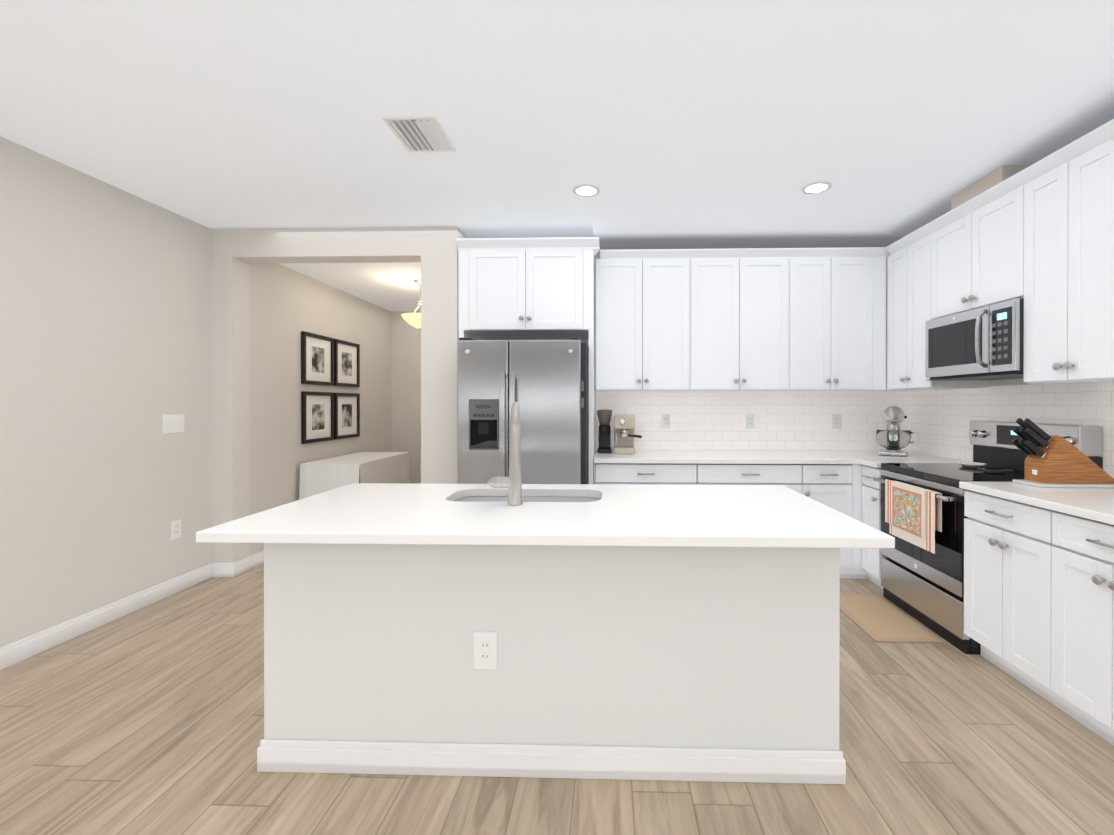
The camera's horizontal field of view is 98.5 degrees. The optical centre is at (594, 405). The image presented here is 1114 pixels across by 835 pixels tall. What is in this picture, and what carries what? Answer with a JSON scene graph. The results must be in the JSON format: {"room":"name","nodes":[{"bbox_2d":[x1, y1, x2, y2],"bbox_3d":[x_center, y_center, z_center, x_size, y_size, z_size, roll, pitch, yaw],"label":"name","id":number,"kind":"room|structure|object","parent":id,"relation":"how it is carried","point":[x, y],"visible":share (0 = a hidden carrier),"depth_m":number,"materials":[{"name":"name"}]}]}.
{"room":"kitchen","nodes":[
{"label":"kitchen","id":0,"kind":"room"},
{"bbox_2d":[0,136,211,647],"bbox_3d":[-3.076,-0.005,0.624,0.100,2.670,6.445,0,0,2],"label":"wall","id":1,"kind":"structure","parent":0,"point":[105,336],"depth_m":2.83,"materials":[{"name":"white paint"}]},
{"bbox_2d":[0,563,211,669],"bbox_3d":[-3.021,1.275,0.534,0.016,0.110,6.258,0,0,2],"label":"baseboard","id":2,"kind":"structure","parent":1,"relation":"attached to","point":[13,653],"depth_m":2.83,"materials":[{"name":"white wood"}]},
{"bbox_2d":[163,414,184,433],"bbox_3d":[-2.946,0.129,3.350,0.008,0.130,0.165,0,0,2],"label":"switch plate","id":3,"kind":"object","parent":1,"relation":"attached to","point":[173,423],"visible":1,"depth_m":3.34,"materials":[{"name":"white plastic"}]},
{"bbox_2d":[171,519,180,539],"bbox_3d":[-2.945,0.876,3.366,0.009,0.130,0.080,0,0,2],"label":"outlet","id":4,"kind":"object","parent":1,"relation":"attached to","point":[176,529],"visible":1,"depth_m":3.36,"materials":[{"name":"white plastic"}]},
{"bbox_2d":[249,263,390,554],"bbox_3d":[-2.787,0.038,5.095,0.100,2.550,2.508,0,0,2],"label":"wall","id":5,"kind":"structure","parent":0,"point":[287,306],"depth_m":4.38,"materials":[{"name":"grey paint"}]},
{"bbox_2d":[250,550,263,568],"bbox_3d":[-2.729,1.258,5.098,0.016,0.110,2.508,0,0,2],"label":"baseboard","id":6,"kind":"structure","parent":5,"relation":"attached to","point":[257,558],"depth_m":3.89,"materials":[{"name":"white wood"}]},
{"bbox_2d":[301,331,333,385],"bbox_3d":[-2.731,-0.448,4.727,0.030,0.493,0.494,0,0,2],"label":"picture frame","id":7,"kind":"object","parent":5,"relation":"attached to","point":[317,359],"visible":1,"depth_m":4.70,"materials":[{"name":"black"}]},
{"bbox_2d":[301,391,333,443],"bbox_3d":[-2.731,0.116,4.729,0.030,0.493,0.494,0,0,2],"label":"picture frame","id":8,"kind":"object","parent":5,"relation":"attached to","point":[317,416],"visible":1,"depth_m":4.70,"materials":[{"name":"black"}]},
{"bbox_2d":[334,339,359,386],"bbox_3d":[-2.716,-0.450,5.247,0.030,0.493,0.481,0,0,2],"label":"picture frame","id":9,"kind":"object","parent":5,"relation":"attached to","point":[346,364],"visible":0.88,"depth_m":5.24,"materials":[{"name":"black"}]},
{"bbox_2d":[334,393,359,439],"bbox_3d":[-2.716,0.114,5.249,0.030,0.493,0.481,0,0,2],"label":"picture frame","id":10,"kind":"object","parent":5,"relation":"attached to","point":[346,415],"visible":0.83,"depth_m":5.24,"materials":[{"name":"black"}]},
{"bbox_2d":[211,226,463,562],"bbox_3d":[-1.989,-0.017,3.732,1.902,2.670,0.171,0,0,2],"label":"wall","id":11,"kind":"structure","parent":0,"point":[235,253],"depth_m":3.65,"materials":[{"name":"white paint"}]},
{"bbox_2d":[211,556,251,577],"bbox_3d":[-1.989,1.263,3.729,1.902,0.110,0.187,0,0,2],"label":"baseboard","id":12,"kind":"structure","parent":11,"relation":"attached to","point":[237,568],"depth_m":3.67,"materials":[{"name":"white wood"}]},
{"bbox_2d":[278,262,420,311],"bbox_3d":[-1.920,-1.288,5.116,1.832,0.100,2.606,0,0,2],"label":"ceiling","id":13,"kind":"structure","parent":0,"point":[392,286],"depth_m":4.70,"materials":[{"name":"white paint"}]},
{"bbox_2d":[401,279,420,329],"bbox_3d":[-1.736,-0.990,4.752,0.350,0.490,0.350,0,0,2],"label":"pendant light","id":14,"kind":"object","parent":13,"relation":"hanging from","point":[413,319],"visible":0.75,"depth_m":4.66,"materials":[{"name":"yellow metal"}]},
{"bbox_2d":[391,311,420,483],"bbox_3d":[-1.943,0.033,6.375,1.716,2.550,0.100,0,0,2],"label":"wall","id":15,"kind":"structure","parent":0,"point":[405,386],"depth_m":6.34,"materials":[{"name":"grey paint"}]},
{"bbox_2d":[0,564,1113,834],"bbox_3d":[-0.161,1.365,1.953,6.255,0.080,9.253,0,0,2],"label":"floor","id":16,"kind":"structure","parent":0,"point":[146,720],"depth_m":1.75,"materials":[{"name":"brown wood"}]},
{"bbox_2d":[299,452,409,499],"bbox_3d":[-2.407,0.925,4.956,0.597,0.776,1.175,0,0,2],"label":"half wall","id":17,"kind":"structure","parent":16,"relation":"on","point":[321,476],"depth_m":4.49,"materials":[{"name":"white painted wood"}]},
{"bbox_2d":[457,337,588,483],"bbox_3d":[-0.509,0.417,3.751,0.916,1.798,0.884,0,0,2],"label":"refrigerator","id":18,"kind":"object","parent":16,"relation":"on","point":[544,384],"visible":0.67,"depth_m":3.38,"materials":[{"name":"grey metal"}]},
{"bbox_2d":[456,237,599,483],"bbox_3d":[-0.494,0.035,3.892,1.070,2.565,0.651,0,0,2],"label":"cabinet","id":19,"kind":"object","parent":16,"relation":"on","point":[509,289],"visible":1,"depth_m":3.61,"materials":[{"name":"white wood"}]},
{"bbox_2d":[257,543,845,784],"bbox_3d":[-0.162,0.883,2.055,2.099,0.883,0.716,0,0,2],"label":"kitchen island","id":20,"kind":"object","parent":16,"relation":"on","point":[707,664],"visible":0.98,"depth_m":1.71,"materials":[{"name":"paint"}]},
{"bbox_2d":[474,632,496,669],"bbox_3d":[-0.392,0.880,1.715,0.085,0.135,0.009,0,0,2],"label":"outlet","id":21,"kind":"object","parent":20,"relation":"attached to","point":[485,650],"visible":1,"depth_m":1.71,"materials":[{"name":"white plastic"}]},
{"bbox_2d":[196,483,894,547],"bbox_3d":[-0.165,0.422,1.972,2.206,0.035,0.940,0,0,2],"label":"island countertop","id":22,"kind":"structure","parent":20,"relation":"on","point":[655,515],"depth_m":1.70,"materials":[{"name":"stone"}]},
{"bbox_2d":[487,402,522,505],"bbox_3d":[-0.366,0.194,2.035,0.148,0.418,0.217,0,0,2],"label":"faucet","id":23,"kind":"object","parent":22,"relation":"on","point":[512,482],"visible":1,"depth_m":1.94,"materials":[{"name":"silver metal"}]},
{"bbox_2d":[454,496,600,501],"bbox_3d":[-0.308,0.541,2.150,0.730,0.200,0.345,0,0,2],"label":"sink","id":24,"kind":"object","parent":22,"relation":"in","point":[524,499],"visible":0.08,"depth_m":2.29,"materials":[{"name":"silver metal"}]},
{"bbox_2d":[594,463,705,484],"bbox_3d":[0.418,0.876,3.888,0.830,0.882,0.598,0,0,2],"label":"base cabinet","id":25,"kind":"object","parent":16,"relation":"on","point":[604,473],"depth_m":3.59,"materials":[{"name":"white wood"}]},
{"bbox_2d":[594,450,948,463],"bbox_3d":[1.354,0.415,3.846,2.709,0.035,0.630,0,0,2],"label":"countertop","id":26,"kind":"structure","parent":25,"relation":"on","point":[668,457],"depth_m":3.64,"materials":[{"name":"stone"}]},
{"bbox_2d":[597,409,611,452],"bbox_3d":[0.082,0.215,4.016,0.132,0.360,0.150,0,0,2],"label":"coffee grinder","id":27,"kind":"object","parent":26,"relation":"on","point":[604,416],"visible":1,"depth_m":3.98,"materials":[{"name":"black plastic"}]},
{"bbox_2d":[614,415,641,453],"bbox_3d":[0.273,0.238,3.991,0.225,0.315,0.260,0,0,2],"label":"espresso machine","id":28,"kind":"object","parent":26,"relation":"on","point":[624,428],"visible":1,"depth_m":3.90,"materials":[{"name":"beige"}]},
{"bbox_2d":[876,406,918,455],"bbox_3d":[2.410,0.200,3.864,0.316,0.393,0.350,0,0,2],"label":"stand mixer","id":29,"kind":"object","parent":26,"relation":"on","point":[893,438],"visible":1,"depth_m":3.76,"materials":[{"name":"silver metal"}]},
{"bbox_2d":[706,464,793,489],"bbox_3d":[1.163,0.876,3.867,0.897,0.882,0.598,0,0,2],"label":"base cabinet","id":30,"kind":"object","parent":16,"relation":"on","point":[716,474],"depth_m":3.57,"materials":[{"name":"white wood"}]},
{"bbox_2d":[794,464,857,578],"bbox_3d":[1.747,0.876,3.820,0.514,0.882,0.659,0,0,2],"label":"base cabinet","id":31,"kind":"object","parent":16,"relation":"on","point":[834,486],"depth_m":3.55,"materials":[{"name":"white wood"}]},
{"bbox_2d":[858,458,972,467],"bbox_3d":[2.322,0.417,3.396,0.749,0.035,0.197,0,0,2],"label":"countertop","id":32,"kind":"structure","parent":31,"relation":"on","point":[872,462],"depth_m":3.45,"materials":[{"name":"stone"}]},
{"bbox_2d":[854,464,886,588],"bbox_3d":[2.303,0.878,3.429,0.788,0.882,0.257,0,0,2],"label":"base cabinet","id":33,"kind":"object","parent":16,"relation":"on","point":[867,500],"depth_m":3.47,"materials":[{"name":"white wood"}]},
{"bbox_2d":[840,594,942,642],"bbox_3d":[1.761,1.315,2.993,0.370,0.010,0.660,0,0,2],"label":"kitchen rug","id":34,"kind":"object","parent":16,"relation":"on","point":[876,617],"visible":0.85,"depth_m":2.91,"materials":[{"name":"beige fabric"}]},
{"bbox_2d":[873,420,1102,654],"bbox_3d":[2.287,0.713,2.909,0.790,1.215,0.767,0,0,2],"label":"range","id":35,"kind":"object","parent":16,"relation":"on","point":[923,586],"visible":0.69,"depth_m":2.80,"materials":[{"name":"silver metal"}]},
{"bbox_2d":[885,479,941,553],"bbox_3d":[1.899,0.650,2.872,0.048,0.343,0.460,0,0,2],"label":"hanging towel","id":36,"kind":"object","parent":35,"relation":"hanging from","point":[913,514],"visible":1,"depth_m":2.81,"materials":[{"name":"fabric"}]},
{"bbox_2d":[958,462,986,467],"bbox_3d":[2.429,0.385,3.081,0.148,0.024,0.148,0,0,2],"label":"dish","id":37,"kind":"object","parent":35,"relation":"on","point":[972,464],"visible":1,"depth_m":3.06,"materials":[{"name":"white ceramic"}]},
{"bbox_2d":[977,466,1012,470],"bbox_3d":[2.445,0.384,2.925,0.150,0.027,0.090,0,0,2],"label":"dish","id":38,"kind":"object","parent":35,"relation":"on","point":[993,468],"visible":1,"depth_m":2.90,"materials":[{"name":"black ceramic"}]},
{"bbox_2d":[964,490,1033,688],"bbox_3d":[2.302,0.882,2.240,0.723,0.882,0.558,0,0,2],"label":"base cabinet","id":39,"kind":"object","parent":16,"relation":"on","point":[996,529],"depth_m":2.31,"materials":[{"name":"white wood"}]},
{"bbox_2d":[1030,506,1113,744],"bbox_3d":[2.289,0.884,1.773,0.723,0.882,0.612,0,0,2],"label":"base cabinet","id":40,"kind":"object","parent":16,"relation":"on","point":[1038,600],"depth_m":1.94,"materials":[{"name":"white wood"}]},
{"bbox_2d":[959,481,1113,524],"bbox_3d":[2.271,0.424,1.537,0.749,0.035,1.964,0,0,2],"label":"countertop","id":41,"kind":"structure","parent":40,"relation":"on","point":[1096,504],"depth_m":2.13,"materials":[{"name":"stone"}]},
{"bbox_2d":[1011,418,1113,487],"bbox_3d":[2.396,0.234,2.411,0.490,0.335,0.170,0,0,2],"label":"knife block","id":42,"kind":"object","parent":41,"relation":"on","point":[1052,461],"visible":1,"depth_m":2.37,"materials":[{"name":"brown wood"}]},
{"bbox_2d":[0,0,1113,250],"bbox_3d":[-0.193,-1.391,0.811,5.855,0.100,6.990,0,0,2],"label":"ceiling","id":43,"kind":"structure","parent":0,"point":[694,124],"depth_m":2.16,"materials":[{"name":"paint"}]},
{"bbox_2d":[382,116,455,151],"bbox_3d":[-0.865,-1.339,2.381,0.254,0.015,0.305,0,0,2],"label":"ceiling vent","id":44,"kind":"object","parent":43,"relation":"in","point":[421,133],"visible":1,"depth_m":2.36,"materials":[{"name":"white metal"}]},
{"bbox_2d":[573,184,599,196],"bbox_3d":[-0.054,-1.346,3.006,0.170,0.006,0.170,0,0,2],"label":"recessed light","id":45,"kind":"object","parent":43,"relation":"in","point":[585,190],"visible":1,"depth_m":3.00,"materials":[{"name":"white"}]},
{"bbox_2d":[802,181,831,193],"bbox_3d":[1.375,-1.346,2.967,0.170,0.006,0.170,0,0,2],"label":"recessed light","id":46,"kind":"object","parent":43,"relation":"in","point":[817,187],"visible":1,"depth_m":2.96,"materials":[{"name":"white"}]},
{"bbox_2d":[580,251,909,451],"bbox_3d":[0.844,-0.019,4.230,3.974,2.670,0.108,0,0,2],"label":"wall","id":47,"kind":"structure","parent":0,"point":[783,420],"depth_m":4.16,"materials":[{"name":"white tile"}]},
{"bbox_2d":[595,249,698,390],"bbox_3d":[0.421,-0.684,4.018,0.829,1.128,0.330,0,0,2],"label":"upper cabinet","id":48,"kind":"object","parent":47,"relation":"attached to","point":[647,300],"depth_m":3.86,"materials":[{"name":"white wood"}]},
{"bbox_2d":[661,414,669,428],"bbox_3d":[0.619,0.141,4.178,0.078,0.125,0.009,0,0,2],"label":"outlet","id":49,"kind":"object","parent":47,"relation":"attached to","point":[665,421],"visible":1,"depth_m":4.18,"materials":[{"name":"white plastic"}]},
{"bbox_2d":[699,248,778,390],"bbox_3d":[1.164,-0.684,3.997,0.913,1.128,0.330,0,0,2],"label":"upper cabinet","id":50,"kind":"object","parent":47,"relation":"attached to","point":[739,287],"depth_m":3.84,"materials":[{"name":"white wood"}]},
{"bbox_2d":[745,414,753,428],"bbox_3d":[1.348,0.141,4.158,0.078,0.125,0.009,0,0,2],"label":"outlet","id":51,"kind":"object","parent":47,"relation":"attached to","point":[749,421],"visible":1,"depth_m":4.16,"materials":[{"name":"white plastic"}]},
{"bbox_2d":[779,244,890,390],"bbox_3d":[1.917,-0.684,3.945,0.852,1.128,0.393,0,0,2],"label":"upper cabinet","id":52,"kind":"object","parent":47,"relation":"attached to","point":[835,303],"depth_m":3.81,"materials":[{"name":"white wood"}]},
{"bbox_2d":[832,414,840,428],"bbox_3d":[2.093,0.141,4.137,0.078,0.125,0.009,0,0,2],"label":"outlet","id":53,"kind":"object","parent":47,"relation":"attached to","point":[836,421],"visible":1,"depth_m":4.14,"materials":[{"name":"white plastic"}]},
{"bbox_2d":[910,378,1113,478],"bbox_3d":[2.679,-0.006,0.686,0.108,2.670,6.890,0,0,2],"label":"wall","id":54,"kind":"structure","parent":0,"point":[940,420],"depth_m":3.17,"materials":[{"name":"white tile"}]},
{"bbox_2d":[891,224,989,390],"bbox_3d":[2.509,-0.682,3.503,0.396,1.128,0.575,0,0,2],"label":"upper cabinet","id":55,"kind":"object","parent":54,"relation":"attached to","point":[909,253],"depth_m":3.50,"materials":[{"name":"white wood"}]},
{"bbox_2d":[927,177,1010,320],"bbox_3d":[2.492,-0.912,2.909,0.396,0.665,0.730,0,0,2],"label":"upper cabinet","id":56,"kind":"object","parent":54,"relation":"attached to","point":[967,244],"depth_m":2.92,"materials":[{"name":"white wood"}]},
{"bbox_2d":[925,298,1023,379],"bbox_3d":[2.443,-0.371,2.913,0.495,0.406,0.725,0,0,2],"label":"microwave","id":57,"kind":"object","parent":56,"relation":"attached to","point":[984,343],"visible":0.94,"depth_m":2.79,"materials":[{"name":"grey metal"}]},
{"bbox_2d":[951,165,1030,209],"bbox_3d":[2.492,-1.297,2.883,0.397,0.100,0.400,0,0,2],"label":"chase","id":58,"kind":"object","parent":54,"relation":"attached to","point":[989,181],"visible":0.27,"depth_m":2.81,"materials":[{"name":"beige paint"}]},
{"bbox_2d":[1007,125,1102,383],"bbox_3d":[2.475,-0.678,2.299,0.396,1.128,0.610,0,0,2],"label":"upper cabinet","id":59,"kind":"object","parent":54,"relation":"attached to","point":[1038,236],"depth_m":2.34,"materials":[{"name":"white wood"}]},
{"bbox_2d":[1099,119,1113,382],"bbox_3d":[2.461,-0.676,1.799,0.396,1.128,0.626,0,0,2],"label":"upper cabinet","id":60,"kind":"object","parent":54,"relation":"attached to","point":[1106,309],"depth_m":2.12,"materials":[{"name":"white wood"}]}
]}

